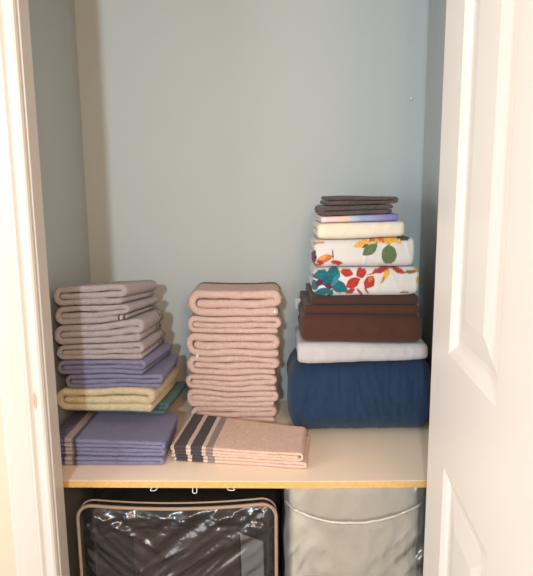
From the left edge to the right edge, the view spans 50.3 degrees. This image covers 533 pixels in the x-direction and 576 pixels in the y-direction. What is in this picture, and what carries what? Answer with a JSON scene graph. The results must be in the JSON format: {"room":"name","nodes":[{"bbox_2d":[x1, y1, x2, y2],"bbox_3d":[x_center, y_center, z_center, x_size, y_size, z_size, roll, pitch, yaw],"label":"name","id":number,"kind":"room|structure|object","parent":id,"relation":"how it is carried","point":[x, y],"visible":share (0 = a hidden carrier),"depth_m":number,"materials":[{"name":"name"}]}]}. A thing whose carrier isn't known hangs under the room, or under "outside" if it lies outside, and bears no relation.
{"room":"linen closet","nodes":[
{"label":"linen closet","id":0,"kind":"room"},
{"bbox_2d":[0,395,16,575],"bbox_3d":[0.000,-0.042,1.405,4.400,2.800,0.055,0,9,0],"label":"wall","id":1,"kind":"structure","parent":0,"point":[7,554],"depth_m":1.48,"materials":[{"name":"beige paint"}]},
{"bbox_2d":[0,0,59,575],"bbox_3d":[-0.607,0.138,1.394,0.109,2.460,0.020,0,9,0],"label":"trim","id":2,"kind":"structure","parent":1,"relation":"attached to","point":[22,373],"depth_m":1.39,"materials":[{"name":"white paint"}]},
{"bbox_2d":[33,391,36,407],"bbox_3d":[-0.578,0.280,1.419,0.009,0.046,0.001,0,9,0],"label":"trim","id":3,"kind":"structure","parent":2,"relation":"attached to","point":[34,395],"depth_m":1.42,"materials":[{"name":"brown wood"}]},
{"bbox_2d":[17,0,69,575],"bbox_3d":[-0.558,0.180,1.441,0.018,2.360,0.059,0,9,0],"label":"trim","id":4,"kind":"structure","parent":1,"relation":"attached to","point":[22,5],"depth_m":1.40,"materials":[{"name":"white paint"}]},
{"bbox_2d":[423,0,532,575],"bbox_3d":[0.413,0.234,1.071,0.036,2.330,0.760,0,9,4],"label":"door","id":5,"kind":"structure","parent":1,"relation":"in","point":[479,515],"depth_m":1.04,"materials":[{"name":"white paint"}]},
{"bbox_2d":[28,0,91,575],"bbox_3d":[-0.707,-0.096,1.767,0.100,2.800,0.680,0,9,0],"label":"wall","id":6,"kind":"structure","parent":0,"point":[52,22],"depth_m":1.83,"materials":[{"name":"blue paint"}]},
{"bbox_2d":[74,0,428,575],"bbox_3d":[-0.044,-0.166,2.152,1.426,2.800,0.100,0,9,0],"label":"wall","id":7,"kind":"structure","parent":0,"point":[214,132],"depth_m":2.04,"materials":[{"name":"blue paint"}]},
{"bbox_2d":[62,400,428,488],"bbox_3d":[-0.039,0.491,1.887,1.222,0.030,0.634,0,9,0],"label":"closet shelf","id":8,"kind":"object","parent":7,"relation":"attached to","point":[368,457],"visible":0.38,"depth_m":1.65,"materials":[{"name":"beige laminate"}]},
{"bbox_2d":[61,427,176,464],"bbox_3d":[-0.465,0.485,1.780,0.335,0.030,0.256,0,9,0],"label":"hand towel","id":9,"kind":"object","parent":8,"relation":"on","point":[66,459],"visible":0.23,"depth_m":1.66,"materials":[{"name":"purple fabric"}]},
{"bbox_2d":[60,420,177,455],"bbox_3d":[-0.464,0.459,1.781,0.339,0.037,0.254,0,9,0],"label":"hand towel","id":10,"kind":"object","parent":9,"relation":"on","point":[110,451],"visible":0.17,"depth_m":1.66,"materials":[{"name":"purple fabric"}]},
{"bbox_2d":[59,411,177,448],"bbox_3d":[-0.462,0.435,1.772,0.341,0.043,0.255,0,9,0],"label":"hand towel","id":11,"kind":"object","parent":10,"relation":"on","point":[82,429],"visible":0.91,"depth_m":1.73,"materials":[{"name":"purple fabric"}]},
{"bbox_2d":[77,382,186,413],"bbox_3d":[-0.460,0.375,1.970,0.339,0.052,0.240,0,9,0],"label":"bath towel","id":12,"kind":"object","parent":11,"relation":"on","point":[172,395],"visible":0.18,"depth_m":1.86,"materials":[{"name":"teal fabric"}]},
{"bbox_2d":[57,367,178,411],"bbox_3d":[-0.480,0.327,1.887,0.341,0.089,0.292,0,9,0],"label":"bath towel","id":13,"kind":"object","parent":12,"relation":"on","point":[144,399],"visible":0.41,"depth_m":1.75,"materials":[{"name":"yellow fabric"}]},
{"bbox_2d":[66,354,178,387],"bbox_3d":[-0.464,0.269,1.873,0.308,0.058,0.277,0,9,0],"label":"bath towel","id":14,"kind":"object","parent":13,"relation":"on","point":[154,377],"visible":0.58,"depth_m":1.74,"materials":[{"name":"purple fabric"}]},
{"bbox_2d":[57,342,171,373],"bbox_3d":[-0.485,0.227,1.866,0.310,0.060,0.278,0,9,0],"label":"bath towel","id":15,"kind":"object","parent":14,"relation":"on","point":[71,366],"visible":0.55,"depth_m":1.73,"materials":[{"name":"purple fabric"}]},
{"bbox_2d":[56,328,165,359],"bbox_3d":[-0.495,0.179,1.856,0.289,0.069,0.268,0,9,0],"label":"bath towel","id":16,"kind":"object","parent":15,"relation":"on","point":[140,349],"visible":0.58,"depth_m":1.73,"materials":[{"name":"fabric"}]},
{"bbox_2d":[54,309,163,344],"bbox_3d":[-0.500,0.120,1.843,0.289,0.095,0.267,0,9,0],"label":"bath towel","id":17,"kind":"object","parent":16,"relation":"on","point":[137,327],"visible":0.75,"depth_m":1.72,"materials":[{"name":"fabric"}]},
{"bbox_2d":[55,297,158,324],"bbox_3d":[-0.504,0.069,1.835,0.266,0.080,0.263,0,9,0],"label":"bath towel","id":18,"kind":"object","parent":17,"relation":"on","point":[70,314],"visible":0.89,"depth_m":1.71,"materials":[{"name":"fabric"}]},
{"bbox_2d":[53,280,156,305],"bbox_3d":[-0.507,0.011,1.825,0.265,0.086,0.264,0,9,0],"label":"bath towel","id":19,"kind":"object","parent":18,"relation":"on","point":[116,292],"visible":1,"depth_m":1.70,"materials":[{"name":"fabric"}]},
{"bbox_2d":[190,401,276,421],"bbox_3d":[-0.114,0.422,2.073,0.306,0.061,0.231,0,9,0],"label":"bath towel","id":20,"kind":"object","parent":8,"relation":"on","point":[264,413],"visible":0.27,"depth_m":1.97,"materials":[{"name":"pink fabric"}]},
{"bbox_2d":[187,376,278,406],"bbox_3d":[-0.116,0.362,2.057,0.320,0.065,0.229,0,9,0],"label":"bath towel","id":21,"kind":"object","parent":20,"relation":"on","point":[196,397],"visible":0.46,"depth_m":1.95,"materials":[{"name":"pink fabric"}]},
{"bbox_2d":[186,368,277,391],"bbox_3d":[-0.120,0.309,2.051,0.318,0.064,0.230,0,9,0],"label":"bath towel","id":22,"kind":"object","parent":21,"relation":"on","point":[249,382],"visible":0.54,"depth_m":1.95,"materials":[{"name":"pink fabric"}]},
{"bbox_2d":[187,349,279,374],"bbox_3d":[-0.113,0.248,2.043,0.320,0.072,0.229,0,9,0],"label":"bath towel","id":23,"kind":"object","parent":22,"relation":"on","point":[231,364],"visible":0.57,"depth_m":1.94,"materials":[{"name":"pink fabric"}]},
{"bbox_2d":[186,328,279,357],"bbox_3d":[-0.114,0.179,2.023,0.323,0.088,0.234,0,9,0],"label":"bath towel","id":24,"kind":"object","parent":23,"relation":"on","point":[198,344],"visible":0.76,"depth_m":1.92,"materials":[{"name":"pink fabric"}]},
{"bbox_2d":[187,308,281,333],"bbox_3d":[-0.108,0.109,2.020,0.322,0.067,0.229,0,9,0],"label":"bath towel","id":25,"kind":"object","parent":24,"relation":"on","point":[196,323],"visible":0.68,"depth_m":1.91,"materials":[{"name":"pink fabric"}]},
{"bbox_2d":[188,282,281,315],"bbox_3d":[-0.106,0.036,2.001,0.318,0.094,0.236,0,9,0],"label":"bath towel","id":26,"kind":"object","parent":25,"relation":"on","point":[208,298],"visible":1,"depth_m":1.90,"materials":[{"name":"pink fabric"}]},
{"bbox_2d":[171,435,309,468],"bbox_3d":[-0.068,0.488,1.785,0.405,0.026,0.251,1,10,7],"label":"hand towel","id":27,"kind":"object","parent":8,"relation":"on","point":[302,464],"visible":0.34,"depth_m":1.67,"materials":[{"name":"pink fabric"}]},
{"bbox_2d":[170,414,306,460],"bbox_3d":[-0.076,0.463,1.776,0.399,0.034,0.251,1,10,7],"label":"hand towel","id":28,"kind":"object","parent":27,"relation":"on","point":[202,435],"visible":1,"depth_m":1.72,"materials":[{"name":"pink fabric"}]},
{"bbox_2d":[287,348,430,428],"bbox_3d":[0.312,0.341,1.956,0.484,0.255,0.270,0,9,0],"label":"comforter","id":29,"kind":"object","parent":8,"relation":"on","point":[359,394],"visible":0.87,"depth_m":1.84,"materials":[{"name":"blue fabric"}]},
{"bbox_2d":[295,325,427,362],"bbox_3d":[0.310,0.188,1.939,0.424,0.070,0.278,0,9,0],"label":"sheet","id":30,"kind":"object","parent":29,"relation":"on","point":[307,351],"visible":0.61,"depth_m":1.81,"materials":[{"name":"grey fabric"}]},
{"bbox_2d":[298,301,421,341],"bbox_3d":[0.304,0.110,1.923,0.392,0.097,0.271,0,9,0],"label":"sheet","id":31,"kind":"object","parent":30,"relation":"on","point":[349,327],"visible":0.82,"depth_m":1.79,"materials":[{"name":"brown fabric"}]},
{"bbox_2d":[300,291,418,314],"bbox_3d":[0.301,0.048,1.927,0.362,0.036,0.275,0,9,0],"label":"pillowcase","id":32,"kind":"object","parent":31,"relation":"on","point":[399,309],"visible":0.44,"depth_m":1.79,"materials":[{"name":"brown fabric"}]},
{"bbox_2d":[306,283,417,303],"bbox_3d":[0.310,0.018,1.925,0.340,0.029,0.276,0,9,0],"label":"pillowcase","id":33,"kind":"object","parent":32,"relation":"on","point":[408,298],"visible":0.51,"depth_m":1.79,"materials":[{"name":"brown fabric"}]},
{"bbox_2d":[308,262,418,295],"bbox_3d":[0.315,-0.039,1.897,0.341,0.092,0.262,0,9,0],"label":"sheet","id":34,"kind":"object","parent":33,"relation":"on","point":[331,280],"visible":0.92,"depth_m":1.77,"materials":[{"name":"fabric"}]},
{"bbox_2d":[309,235,414,266],"bbox_3d":[0.306,-0.131,1.883,0.322,0.091,0.262,0,9,0],"label":"sheet","id":35,"kind":"object","parent":34,"relation":"on","point":[399,250],"visible":0.94,"depth_m":1.76,"materials":[{"name":"fabric"}]},
{"bbox_2d":[312,220,404,238],"bbox_3d":[0.294,-0.198,1.868,0.275,0.054,0.250,0,9,0],"label":"pillowcase","id":36,"kind":"object","parent":35,"relation":"on","point":[363,229],"visible":0.86,"depth_m":1.75,"materials":[{"name":"beige fabric"}]},
{"bbox_2d":[314,213,397,222],"bbox_3d":[0.286,-0.233,1.859,0.240,0.025,0.237,0,9,0],"label":"folded cloth","id":37,"kind":"object","parent":36,"relation":"on","point":[389,216],"visible":0.83,"depth_m":1.74,"materials":[{"name":"fabric"}]},
{"bbox_2d":[315,204,392,215],"bbox_3d":[0.276,-0.256,1.847,0.222,0.034,0.232,0,9,0],"label":"folded cloth","id":38,"kind":"object","parent":37,"relation":"on","point":[325,210],"visible":0.93,"depth_m":1.74,"materials":[{"name":"fabric"}]},
{"bbox_2d":[320,195,397,204],"bbox_3d":[0.294,-0.285,1.840,0.220,0.028,0.235,0,9,0],"label":"folded cloth","id":39,"kind":"object","parent":38,"relation":"on","point":[341,199],"visible":1,"depth_m":1.73,"materials":[{"name":"grey fabric"}]},
{"bbox_2d":[295,298,300,308],"bbox_3d":[0.119,0.060,2.130,0.022,0.040,0.018,0,9,0],"label":"tag","id":40,"kind":"object","parent":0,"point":[297,300],"visible":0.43,"depth_m":2.13,"materials":[{"name":"white plastic"}]},
{"bbox_2d":[418,0,446,418],"bbox_3d":[0.619,-0.107,1.767,0.100,2.800,0.680,0,9,0],"label":"wall","id":41,"kind":"structure","parent":0,"point":[434,69],"depth_m":1.95,"materials":[{"name":"blue paint"}]},
{"bbox_3d":[0.014,1.598,0.266,4.400,0.060,4.400,0,9,0],"label":"floor","id":42,"kind":"structure","parent":0,"visible":0},
{"bbox_2d":[76,488,277,575],"bbox_3d":[-0.257,0.931,1.917,0.583,0.708,0.503,0,9,0],"label":"bag","id":43,"kind":"object","parent":42,"relation":"on","point":[84,516],"visible":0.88,"depth_m":1.67,"materials":[{"name":"clear plastic"}]},
{"bbox_2d":[93,488,269,575],"bbox_3d":[-0.257,0.942,1.933,0.537,0.665,0.436,0,9,0],"label":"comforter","id":44,"kind":"object","parent":43,"relation":"in","point":[113,529],"visible":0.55,"depth_m":1.70,"materials":[{"name":"fabric"}]},
{"bbox_2d":[133,525,239,575],"bbox_3d":[-0.234,1.000,1.713,0.315,0.616,0.008,0,9,0],"label":"pillow sham","id":45,"kind":"object","parent":43,"relation":"in","point":[199,550],"visible":1,"depth_m":1.67,"materials":[{"name":"brown fabric"}]},
{"bbox_2d":[240,533,263,575],"bbox_3d":[-0.040,0.871,1.690,0.071,0.307,0.005,0,9,0],"label":"card","id":46,"kind":"object","parent":43,"relation":"in","point":[252,554],"visible":1,"depth_m":1.68,"materials":[{"name":"grey paper"}]},
{"bbox_2d":[280,487,426,575],"bbox_3d":[0.258,0.897,1.893,0.422,0.775,0.501,0,9,0],"label":"bag","id":47,"kind":"object","parent":42,"relation":"on","point":[421,492],"visible":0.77,"depth_m":1.69,"materials":[{"name":"plastic"}]},
{"bbox_2d":[285,488,418,575],"bbox_3d":[0.260,0.898,1.900,0.386,0.749,0.447,0,9,0],"label":"laundry hamper","id":48,"kind":"object","parent":47,"relation":"in","point":[314,547],"visible":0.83,"depth_m":1.66,"materials":[{"name":"fabric"}]}
]}

